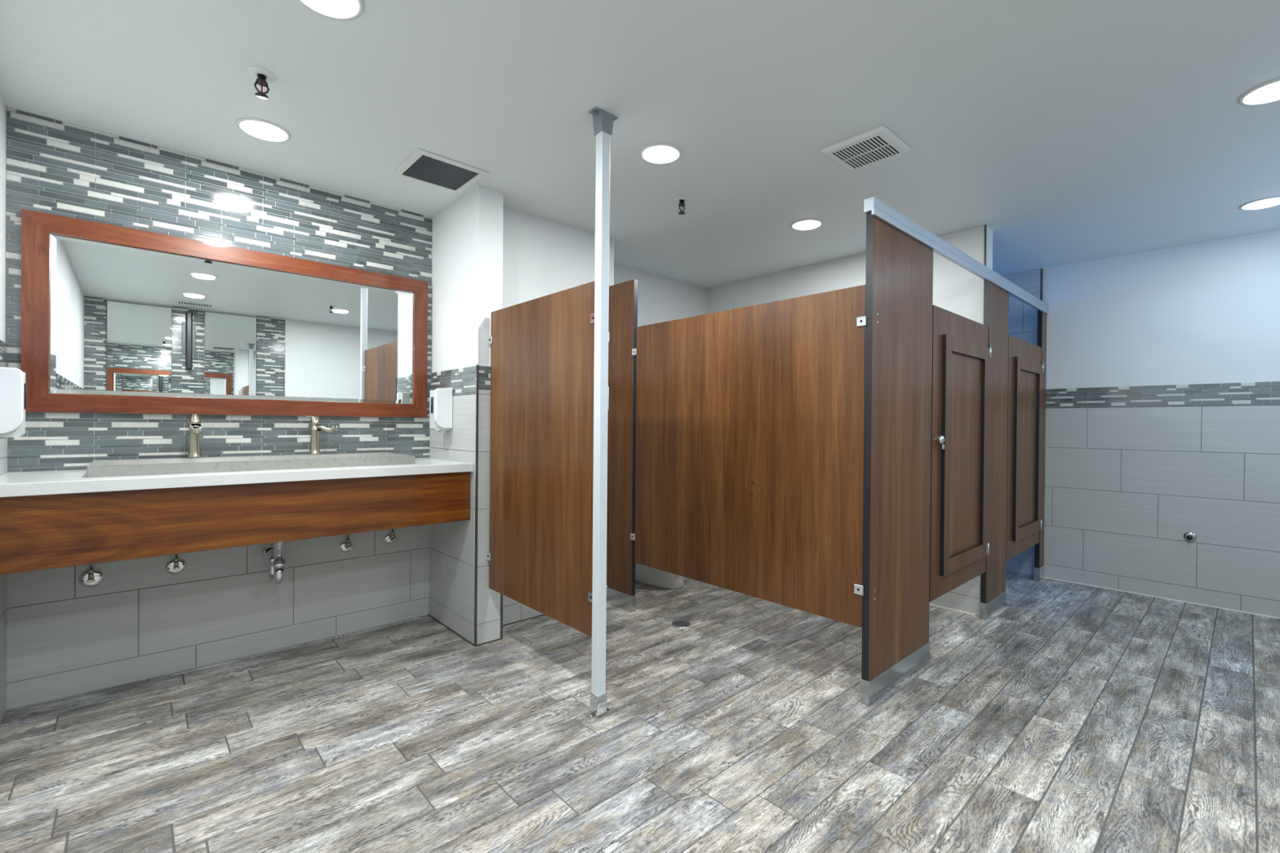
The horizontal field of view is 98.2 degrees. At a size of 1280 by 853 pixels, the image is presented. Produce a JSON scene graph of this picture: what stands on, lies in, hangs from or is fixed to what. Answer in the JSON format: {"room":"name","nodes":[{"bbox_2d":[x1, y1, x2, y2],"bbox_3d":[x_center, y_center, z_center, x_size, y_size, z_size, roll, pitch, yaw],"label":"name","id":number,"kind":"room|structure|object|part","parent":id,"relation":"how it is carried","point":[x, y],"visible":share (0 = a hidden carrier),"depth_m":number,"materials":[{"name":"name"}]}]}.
{"room":"public restroom","nodes":[
{"label":"public restroom","id":0,"kind":"room"},
{"bbox_2d":[0,93,7,724],"bbox_3d":[-1.034,-0.045,0.476,0.127,2.429,4.877,0,0,-42],"label":"wall","id":1,"kind":"structure","parent":0,"point":[3,345],"depth_m":2.17,"materials":[{"name":"grey tile"}]},
{"bbox_2d":[0,367,26,441],"bbox_3d":[-2.170,-0.074,1.892,0.097,0.250,0.100,0,0,-42],"label":"soap dispenser","id":2,"kind":"object","parent":1,"relation":"attached to","point":[13,386],"visible":1,"depth_m":1.87,"materials":[{"name":"white plastic"}]},
{"bbox_2d":[5,106,707,709],"bbox_3d":[-0.452,-0.058,4.216,5.783,2.429,0.130,0,0,-42],"label":"wall","id":3,"kind":"structure","parent":0,"point":[64,637],"depth_m":2.63,"materials":[{"name":"grey tile"}]},
{"bbox_2d":[78,564,104,587],"bbox_3d":[-2.344,0.631,2.371,0.076,0.097,0.068,0,0,-42],"label":"valve","id":4,"kind":"object","parent":3,"relation":"attached to","point":[90,578],"visible":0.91,"depth_m":2.35,"materials":[{"name":"silver metal"}]},
{"bbox_3d":[-2.329,0.655,2.349,0.026,0.016,0.016,0,0,-42],"label":"handle","id":5,"kind":"part","parent":4,"relation":"part of","materials":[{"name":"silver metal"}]},
{"bbox_2d":[164,554,186,574],"bbox_3d":[-2.142,0.630,2.554,0.072,0.090,0.068,0,0,-42],"label":"valve","id":6,"kind":"object","parent":3,"relation":"attached to","point":[175,566],"visible":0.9,"depth_m":2.53,"materials":[{"name":"silver metal"}]},
{"bbox_3d":[-2.122,0.651,2.538,0.026,0.016,0.016,0,0,-42],"label":"handle","id":7,"kind":"part","parent":6,"relation":"part of","materials":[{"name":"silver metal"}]},
{"bbox_2d":[6,614,427,711],"bbox_3d":[-1.922,1.146,2.805,1.701,0.005,0.004,0,0,-42],"label":"trim","id":8,"kind":"structure","parent":3,"relation":"attached to","point":[425,615],"depth_m":2.63,"materials":[{"name":"tile"}]},
{"bbox_2d":[21,208,427,417],"bbox_3d":[-1.896,-0.466,2.795,1.642,0.818,0.024,0,0,-42],"label":"framed mirror","id":9,"kind":"object","parent":3,"relation":"attached to","point":[115,319],"visible":0.92,"depth_m":2.63,"materials":[{"name":"red wood"}]},
{"bbox_2d":[0,457,473,497],"bbox_3d":[-1.713,0.211,2.584,1.704,0.044,0.596,0,0,-42],"label":"countertop","id":10,"kind":"structure","parent":3,"relation":"attached to","point":[12,484],"depth_m":2.19,"materials":[{"name":"white stone"}]},
{"bbox_2d":[0,471,470,574],"bbox_3d":[-1.546,0.366,2.400,1.704,0.260,0.025,0,0,-42],"label":"apron","id":11,"kind":"object","parent":10,"relation":"attached to","point":[44,531],"visible":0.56,"depth_m":2.21,"materials":[{"name":"brown wood"}]},
{"bbox_2d":[86,452,415,477],"bbox_3d":[-1.747,0.168,2.611,1.198,0.042,0.440,0,0,-42],"label":"sink","id":12,"kind":"object","parent":10,"relation":"in","point":[126,467],"visible":1,"depth_m":2.44,"materials":[{"name":"white ceramic"}]},
{"bbox_2d":[186,413,203,457],"bbox_3d":[-2.030,0.043,2.530,0.058,0.203,0.143,0,0,-42],"label":"waterfall faucet","id":13,"kind":"object","parent":12,"relation":"on","point":[195,427],"visible":1,"depth_m":2.54,"materials":[{"name":"silver metal"}]},
{"bbox_3d":[-2.048,-0.030,2.551,0.044,0.056,0.044,1,0,2],"label":"lever","id":14,"kind":"part","parent":13,"relation":"part of","materials":[{"name":"silver metal"}]},
{"bbox_3d":[-2.013,0.013,2.512,0.048,0.046,0.092,0,0,-42],"label":"spout","id":15,"kind":"part","parent":13,"relation":"part of","materials":[{"name":"silver metal"}]},
{"bbox_2d":[308,415,337,454],"bbox_3d":[-1.660,0.045,2.885,0.143,0.203,0.058,0,0,-7],"label":"waterfall faucet","id":16,"kind":"object","parent":12,"relation":"on","point":[314,449],"visible":0.99,"depth_m":2.87,"materials":[{"name":"silver metal"}]},
{"bbox_3d":[-1.687,-0.029,2.881,0.044,0.056,0.044,1,0,37],"label":"lever","id":17,"kind":"part","parent":16,"relation":"part of","materials":[{"name":"silver metal"}]},
{"bbox_3d":[-1.636,0.014,2.888,0.092,0.046,0.048,0,0,-7],"label":"spout","id":18,"kind":"part","parent":16,"relation":"part of","materials":[{"name":"silver metal"}]},
{"bbox_2d":[260,541,286,585],"bbox_3d":[-1.822,0.530,2.757,0.081,0.500,0.198,0,0,-42],"label":"trap","id":19,"kind":"object","parent":3,"relation":"attached to","point":[275,552],"visible":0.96,"depth_m":2.71,"materials":[{"name":"silver metal"}]},
{"bbox_2d":[339,533,352,552],"bbox_3d":[-1.604,0.481,3.043,0.068,0.434,0.068,0,0,-42],"label":"valve","id":20,"kind":"object","parent":3,"relation":"attached to","point":[345,546],"visible":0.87,"depth_m":3.05,"materials":[{"name":"silver metal"}]},
{"bbox_2d":[384,528,395,543],"bbox_3d":[-1.388,0.621,3.155,0.066,0.093,0.176,0,0,-42],"label":"valve","id":21,"kind":"object","parent":3,"relation":"attached to","point":[389,538],"visible":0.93,"depth_m":3.13,"materials":[{"name":"silver metal"}]},
{"bbox_2d":[428,185,503,644],"bbox_3d":[-1.054,-0.058,3.245,0.154,2.429,0.755,0,0,-42],"label":"wall","id":22,"kind":"structure","parent":0,"point":[467,235],"depth_m":3.01,"materials":[{"name":"white paint"}]},
{"bbox_2d":[429,388,453,432],"bbox_3d":[-1.128,-0.089,3.138,0.097,0.250,0.100,0,0,-42],"label":"soap dispenser","id":23,"kind":"object","parent":22,"relation":"attached to","point":[441,399],"visible":1,"depth_m":3.10,"materials":[{"name":"white plastic"}]},
{"bbox_2d":[427,614,474,645],"bbox_3d":[-1.083,1.151,3.152,0.006,0.006,0.620,0,0,-42],"label":"trim","id":24,"kind":"structure","parent":22,"relation":"attached to","point":[437,620],"depth_m":3.11,"materials":[{"name":"metal"}]},
{"bbox_2d":[474,364,478,646],"bbox_3d":[-0.861,0.416,2.918,0.010,1.482,0.010,0,0,-42],"label":"trim","id":25,"kind":"structure","parent":22,"relation":"attached to","point":[477,366],"depth_m":2.92,"materials":[{"name":"metal"}]},
{"bbox_2d":[475,637,502,646],"bbox_3d":[-0.807,1.154,2.966,0.158,0.006,0.006,0,0,-42],"label":"trim","id":26,"kind":"structure","parent":22,"relation":"attached to","point":[502,637],"depth_m":2.96,"materials":[{"name":"metal"}]},
{"bbox_2d":[500,593,502,638],"bbox_3d":[-0.748,0.418,3.016,0.012,1.479,0.003,0,0,-42],"label":"trim","id":27,"kind":"structure","parent":22,"relation":"attached to","point":[501,595],"depth_m":3.02,"materials":[{"name":"metal"}]},
{"bbox_2d":[486,280,595,636],"bbox_3d":[-0.489,0.130,2.613,0.034,1.463,0.942,0,0,-42],"label":"partition panel","id":28,"kind":"object","parent":22,"relation":"attached to","point":[540,555],"visible":0.89,"depth_m":2.54,"materials":[{"name":"brown wood"}]},
{"bbox_2d":[502,206,613,625],"bbox_3d":[-0.716,-0.057,3.667,0.929,2.429,0.586,0,0,-42],"label":"wall","id":29,"kind":"structure","parent":0,"point":[542,257],"depth_m":3.36,"materials":[{"name":"white paint"}]},
{"bbox_2d":[502,614,545,626],"bbox_3d":[-0.530,1.155,3.452,0.922,0.005,0.004,0,0,-42],"label":"trim","id":30,"kind":"structure","parent":29,"relation":"attached to","point":[541,615],"depth_m":3.30,"materials":[{"name":"metal"}]},
{"bbox_2d":[0,571,1279,852],"bbox_3d":[1.091,1.178,2.426,5.903,0.002,4.877,0,0,-42],"label":"floor","id":31,"kind":"structure","parent":0,"point":[1072,717],"depth_m":2.05,"materials":[{"name":"grey tile"}]},
{"bbox_2d":[586,106,617,719],"bbox_3d":[-0.159,-0.047,2.243,0.114,2.426,0.054,0,0,-42],"label":"post","id":32,"kind":"object","parent":31,"relation":"on","point":[602,120],"visible":1,"depth_m":2.23,"materials":[{"name":"metal"}]},
{"bbox_3d":[-0.159,-0.024,2.244,0.042,2.340,0.042,0,0,-42],"label":"post","id":33,"kind":"part","parent":32,"relation":"part of","materials":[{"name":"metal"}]},
{"bbox_2d":[606,279,637,612],"bbox_3d":[-0.131,0.120,3.566,0.049,2.080,0.351,0,0,-42],"label":"pilaster","id":34,"kind":"object","parent":31,"relation":"on","point":[623,296],"visible":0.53,"depth_m":3.53,"materials":[{"name":"brown wood"}]},
{"bbox_2d":[634,284,866,627],"bbox_3d":[0.470,0.121,2.896,0.034,1.460,1.459,0,0,-42],"label":"divider panel","id":35,"kind":"object","parent":34,"relation":"attached to","point":[750,420],"visible":1,"depth_m":2.74,"materials":[{"name":"brown wood"}]},
{"bbox_2d":[635,563,684,589],"bbox_3d":[0.122,0.777,4.155,0.420,0.765,0.735,0,0,-42],"label":"toilet","id":36,"kind":"object","parent":31,"relation":"on","point":[645,575],"visible":0.06,"depth_m":4.00,"materials":[{"name":"white ceramic"}]},
{"bbox_2d":[671,620,691,628],"bbox_3d":[0.243,1.162,3.259,0.116,0.006,0.116,0,0,-42],"label":"floor drain","id":37,"kind":"object","parent":31,"relation":"on","point":[681,624],"visible":1,"depth_m":3.25,"materials":[{"name":"silver metal"}]},
{"bbox_2d":[860,212,933,705],"bbox_3d":[1.204,0.137,2.565,0.664,2.078,0.039,0,0,-42],"label":"pilaster","id":38,"kind":"object","parent":31,"relation":"on","point":[898,353],"visible":0.98,"depth_m":2.50,"materials":[{"name":"brown wood"}]},
{"bbox_2d":[979,280,1008,619],"bbox_3d":[2.259,0.142,3.526,0.411,2.078,0.039,0,0,-42],"label":"pilaster","id":39,"kind":"object","parent":31,"relation":"on","point":[996,300],"visible":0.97,"depth_m":3.50,"materials":[{"name":"brown wood"}]},
{"bbox_2d":[863,196,1048,314],"bbox_3d":[2.067,-0.914,3.329,3.002,0.070,0.044,0,0,-42],"label":"rail","id":40,"kind":"object","parent":39,"relation":"attached to","point":[880,210],"visible":0.97,"depth_m":2.86,"materials":[{"name":"metal"}]},
{"bbox_2d":[929,304,991,602],"bbox_3d":[1.808,0.138,3.092,0.914,1.495,0.062,0,0,-42],"label":"door","id":41,"kind":"structure","parent":39,"relation":"attached to","point":[959,548],"depth_m":3.04,"materials":[{"name":"brown wood"}]},
{"bbox_3d":[1.524,0.066,2.814,0.046,0.046,0.034,0,0,-42],"label":"knob","id":42,"kind":"part","parent":41,"relation":"part of","materials":[{"name":"silver metal"}]},
{"bbox_3d":[1.826,0.149,3.100,0.705,1.250,0.019,0,0,-42],"label":"raised frame","id":43,"kind":"part","parent":41,"relation":"part of","materials":[{"name":"brown wood"}]},
{"bbox_2d":[1033,310,1046,581],"bbox_3d":[3.108,0.146,4.299,0.146,2.078,0.039,0,0,-42],"label":"pilaster","id":44,"kind":"object","parent":31,"relation":"on","point":[1039,566],"visible":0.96,"depth_m":4.28,"materials":[{"name":"brown wood"}]},
{"bbox_2d":[1005,334,1044,560],"bbox_3d":[2.757,0.142,3.967,0.896,1.495,0.046,0,0,-42],"label":"door","id":45,"kind":"structure","parent":44,"relation":"attached to","point":[1025,366],"depth_m":3.92,"materials":[{"name":"brown wood"}]},
{"bbox_3d":[2.781,0.154,3.970,0.670,1.250,0.019,0,0,-42],"label":"raised frame","id":46,"kind":"part","parent":45,"relation":"part of","materials":[{"name":"brown wood"}]},
{"bbox_2d":[0,0,1279,288],"bbox_3d":[1.113,-1.311,2.415,5.903,0.120,4.877,0,0,-42],"label":"ceiling","id":47,"kind":"structure","parent":0,"point":[1075,131],"depth_m":2.16,"materials":[{"name":"white paint"}]},
{"bbox_2d":[247,66,275,98],"bbox_3d":[-1.363,-1.230,1.997,0.086,0.079,0.086,0,0,-42],"label":"sprinkler","id":48,"kind":"object","parent":47,"relation":"attached to","point":[261,80],"visible":1,"depth_m":1.99,"materials":[{"name":"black metal"}]},
{"bbox_2d":[235,117,290,142],"bbox_3d":[-1.615,-1.265,2.381,0.196,0.016,0.196,0,0,-42],"label":"recessed light","id":49,"kind":"object","parent":47,"relation":"in","point":[260,129],"visible":1,"depth_m":2.36,"materials":[{"name":"white ceramic"}]},
{"bbox_2d":[297,0,364,20],"bbox_3d":[-0.918,-1.256,1.623,0.196,0.016,0.196,0,0,-42],"label":"recessed light","id":50,"kind":"object","parent":47,"relation":"in","point":[341,10],"visible":1,"depth_m":1.66,"materials":[{"name":"white"}]},
{"bbox_2d":[391,148,488,194],"bbox_3d":[-0.999,-1.266,2.774,0.350,0.008,0.350,0,0,-42],"label":"ceiling vent","id":51,"kind":"object","parent":47,"relation":"in","point":[423,166],"visible":1,"depth_m":2.76,"materials":[{"name":"grey metal"}]},
{"bbox_2d":[639,142,681,164],"bbox_3d":[0.095,-1.252,2.560,0.196,0.016,0.196,0,0,-42],"label":"recessed light","id":52,"kind":"object","parent":47,"relation":"in","point":[660,153],"visible":1,"depth_m":2.54,"materials":[{"name":"white"}]},
{"bbox_2d":[674,195,689,214],"bbox_3d":[0.232,-1.221,3.075,0.086,0.079,0.086,0,0,-42],"label":"sprinkler","id":53,"kind":"object","parent":47,"relation":"attached to","point":[677,199],"visible":1,"depth_m":3.06,"materials":[{"name":"black metal"}]},
{"bbox_2d":[790,218,822,230],"bbox_3d":[1.036,-1.248,3.443,0.196,0.016,0.196,0,0,-42],"label":"recessed light","id":54,"kind":"object","parent":47,"relation":"in","point":[806,224],"visible":1,"depth_m":3.41,"materials":[{"name":"white"}]},
{"bbox_2d":[820,124,911,171],"bbox_3d":[1.016,-1.240,2.492,0.286,0.022,0.286,0,0,-42],"label":"exhaust fan cover","id":55,"kind":"object","parent":47,"relation":"attached to","point":[878,144],"visible":1,"depth_m":2.46,"materials":[{"name":"white metal"}]},
{"bbox_2d":[1238,78,1279,106],"bbox_3d":[2.343,-1.230,2.037,0.196,0.016,0.196,0,0,-42],"label":"recessed light","id":56,"kind":"object","parent":47,"relation":"in","point":[1269,91],"visible":1,"depth_m":2.05,"materials":[{"name":"white"}]},
{"bbox_2d":[1239,195,1279,209],"bbox_3d":[3.445,-1.225,3.055,0.196,0.016,0.196,0,0,-42],"label":"recessed light","id":57,"kind":"object","parent":47,"relation":"in","point":[1269,202],"visible":1,"depth_m":3.04,"materials":[{"name":"white"}]},
{"bbox_2d":[707,225,993,616],"bbox_3d":[1.424,-0.042,4.319,0.153,2.429,2.258,0,0,-42],"label":"wall","id":58,"kind":"structure","parent":0,"point":[956,290],"depth_m":3.65,"materials":[{"name":"white paint"}]},
{"bbox_2d":[929,604,975,615],"bbox_3d":[1.347,1.166,4.278,0.006,0.007,2.218,0,0,-42],"label":"trim","id":59,"kind":"structure","parent":58,"relation":"attached to","point":[930,604],"depth_m":3.55,"materials":[{"name":"silver metal"}]},
{"bbox_2d":[983,224,986,266],"bbox_3d":[2.135,-0.772,3.432,0.008,0.948,0.010,0,0,-42],"label":"trim","id":60,"kind":"structure","parent":58,"relation":"attached to","point":[985,225],"depth_m":3.43,"materials":[{"name":"metal"}]},
{"bbox_2d":[1001,229,1279,617],"bbox_3d":[3.237,-0.026,4.365,0.127,2.429,4.877,0,0,-42],"label":"wall","id":61,"kind":"structure","parent":0,"point":[1162,376],"depth_m":3.84,"materials":[{"name":"grey tile"}]},
{"bbox_2d":[1040,268,1043,301],"bbox_3d":[3.153,-0.028,4.366,0.010,2.427,0.010,0,0,-42],"label":"trim","id":62,"kind":"structure","parent":61,"relation":"attached to","point":[1041,268],"depth_m":4.36,"materials":[{"name":"metal"}]},
{"bbox_2d":[1044,577,1279,618],"bbox_3d":[3.937,1.192,3.491,0.006,0.007,2.360,0,0,-42],"label":"trim","id":63,"kind":"structure","parent":61,"relation":"attached to","point":[1044,577],"depth_m":3.81,"materials":[{"name":"grey tile"}]},
{"bbox_2d":[1183,532,1196,542],"bbox_3d":[3.696,0.746,3.725,0.050,0.064,0.064,0,0,-42],"label":"door stop","id":64,"kind":"object","parent":61,"relation":"attached to","point":[1188,536],"visible":1,"depth_m":3.73,"materials":[{"name":"silver metal"}]}
]}

